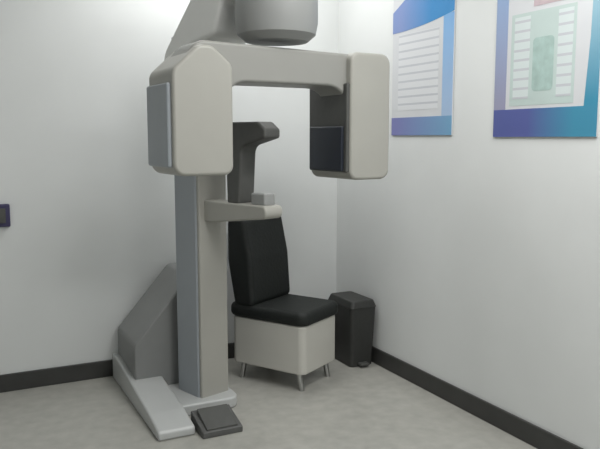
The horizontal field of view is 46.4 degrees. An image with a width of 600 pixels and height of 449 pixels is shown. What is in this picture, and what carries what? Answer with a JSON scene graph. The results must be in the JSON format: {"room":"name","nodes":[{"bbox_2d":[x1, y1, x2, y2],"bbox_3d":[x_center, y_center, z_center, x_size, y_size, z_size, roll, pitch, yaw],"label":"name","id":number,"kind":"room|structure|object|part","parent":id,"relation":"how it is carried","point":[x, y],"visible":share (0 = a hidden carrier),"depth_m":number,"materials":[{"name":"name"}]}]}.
{"room":"radiology room","nodes":[
{"label":"radiology room","id":0,"kind":"room"},
{"bbox_2d":[0,0,337,374],"bbox_3d":[-1.471,-0.453,3.868,3.800,2.750,0.100,-4,8,-26],"label":"wall","id":1,"kind":"structure","parent":0,"point":[92,228],"depth_m":3.99,"materials":[{"name":"paint"}]},
{"bbox_2d":[0,204,10,226],"bbox_3d":[-1.610,-0.048,3.770,0.090,0.124,0.038,-4,8,-26],"label":"switch box","id":2,"kind":"object","parent":1,"relation":"attached to","point":[4,208],"visible":1,"depth_m":3.77,"materials":[{"name":"plastic"}]},
{"bbox_2d":[0,342,234,392],"bbox_3d":[-1.401,0.866,4.002,3.700,0.100,0.014,-4,8,-26],"label":"baseboard","id":3,"kind":"structure","parent":1,"relation":"attached to","point":[98,369],"depth_m":4.00,"materials":[{"name":"black rubber"}]},
{"bbox_2d":[0,358,536,448],"bbox_3d":[-0.191,1.260,1.627,3.900,0.100,5.600,-4,8,-26],"label":"floor","id":4,"kind":"structure","parent":0,"point":[371,406],"depth_m":3.52,"materials":[{"name":"plastic"}]},
{"bbox_2d":[191,404,242,438],"bbox_3d":[-0.405,0.946,3.397,0.200,0.090,0.190,-4,8,-26],"label":"foot pedal","id":5,"kind":"object","parent":4,"relation":"on","point":[219,420],"visible":0.98,"depth_m":3.36,"materials":[{"name":"grey plastic"}]},
{"bbox_2d":[112,0,389,440],"bbox_3d":[-0.318,-0.197,3.632,1.115,2.300,1.331,-3,8,-25],"label":"machine","id":6,"kind":"object","parent":4,"relation":"on","point":[171,359],"visible":1,"depth_m":3.28,"materials":[{"name":"white plastic"}]},
{"bbox_3d":[-0.586,-0.411,2.916,0.024,0.340,0.260,-4,8,-30],"label":"panel","id":7,"kind":"part","parent":6,"relation":"part of","materials":[{"name":"grey plastic"}]},
{"bbox_3d":[-0.559,0.912,3.789,0.330,0.060,0.440,-4,8,-26],"label":"plate","id":8,"kind":"part","parent":6,"relation":"part of","materials":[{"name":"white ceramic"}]},
{"bbox_3d":[-0.300,-0.912,3.304,0.260,0.800,0.858,-7,10,-44],"label":"overhead arm","id":9,"kind":"part","parent":6,"relation":"part of","materials":[{"name":"plastic"}]},
{"bbox_3d":[-0.285,-0.053,3.409,0.110,0.110,0.480,-7,10,-44],"label":"support arm","id":10,"kind":"part","parent":6,"relation":"part of","materials":[{"name":"white plastic"}]},
{"bbox_3d":[-0.114,-0.641,3.156,1.043,0.299,0.210,-4,8,-30],"label":"rotating arm","id":11,"kind":"part","parent":6,"relation":"part of","materials":[{"name":"white plastic"}]},
{"bbox_3d":[0.127,-0.366,3.371,0.024,0.210,0.290,-4,8,-30],"label":"sensor panel","id":12,"kind":"part","parent":6,"relation":"part of","materials":[{"name":"black plastic"}]},
{"bbox_2d":[228,217,337,390],"bbox_3d":[-0.090,0.427,4.083,0.540,0.950,0.400,5,8,33],"label":"padded chair","id":13,"kind":"object","parent":4,"relation":"on","point":[275,329],"visible":0.97,"depth_m":3.99,"materials":[{"name":"black fabric"}]},
{"bbox_3d":[-0.334,0.849,4.127,0.052,0.104,0.031,5,8,33],"label":"leg","id":14,"kind":"part","parent":13,"relation":"part of","materials":[{"name":"metal"}]},
{"bbox_3d":[-0.238,0.197,4.152,0.187,0.510,0.400,5,8,33],"label":"backrest","id":15,"kind":"part","parent":13,"relation":"part of","materials":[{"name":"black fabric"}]},
{"bbox_3d":[-0.090,0.487,4.091,0.540,0.080,0.400,5,8,33],"label":"seat","id":16,"kind":"part","parent":13,"relation":"part of","materials":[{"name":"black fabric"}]},
{"bbox_3d":[0.002,0.875,3.910,0.052,0.104,0.031,5,8,33],"label":"leg","id":17,"kind":"part","parent":13,"relation":"part of","materials":[{"name":"metal"}]},
{"bbox_3d":[0.154,0.847,4.143,0.052,0.104,0.031,5,8,33],"label":"leg","id":18,"kind":"part","parent":13,"relation":"part of","materials":[{"name":"metal"}]},
{"bbox_2d":[328,291,375,366],"bbox_3d":[0.328,0.657,4.410,0.189,0.415,0.326,-3,8,-26],"label":"waste bin","id":19,"kind":"object","parent":4,"relation":"on","point":[355,316],"visible":0.91,"depth_m":4.30,"materials":[{"name":"plastic"}]},
{"bbox_3d":[0.324,0.473,4.396,0.187,0.047,0.307,-4,8,-26],"label":"lid","id":20,"kind":"part","parent":19,"relation":"part of","materials":[{"name":"plastic"}]},
{"bbox_2d":[336,0,599,448],"bbox_3d":[1.506,-0.259,2.299,0.100,2.750,5.600,-4,8,-26],"label":"wall","id":21,"kind":"structure","parent":0,"point":[476,253],"depth_m":3.44,"materials":[{"name":"paint"}]},
{"bbox_2d":[391,0,455,134],"bbox_3d":[0.659,-0.939,3.791,0.008,0.905,0.545,-4,8,-26],"label":"poster","id":22,"kind":"object","parent":21,"relation":"attached to","point":[423,30],"visible":1,"depth_m":3.78,"materials":[{"name":"paper"}]},
{"bbox_2d":[371,346,582,448],"bbox_3d":[1.459,1.060,2.430,0.014,0.100,5.386,-4,8,-26],"label":"baseboard","id":23,"kind":"structure","parent":21,"relation":"attached to","point":[535,436],"depth_m":3.55,"materials":[{"name":"black rubber"}]},
{"bbox_2d":[493,0,599,136],"bbox_3d":[1.054,-0.838,3.011,0.008,0.915,0.595,-4,8,-26],"label":"poster","id":24,"kind":"object","parent":21,"relation":"attached to","point":[547,61],"visible":1,"depth_m":3.01,"materials":[{"name":"paper"}]},
{"bbox_3d":[1.046,-0.725,3.035,0.001,0.405,0.370,-4,8,-26],"label":"content panel","id":25,"kind":"part","parent":24,"relation":"part of","materials":[{"name":"white paper"}]}
]}

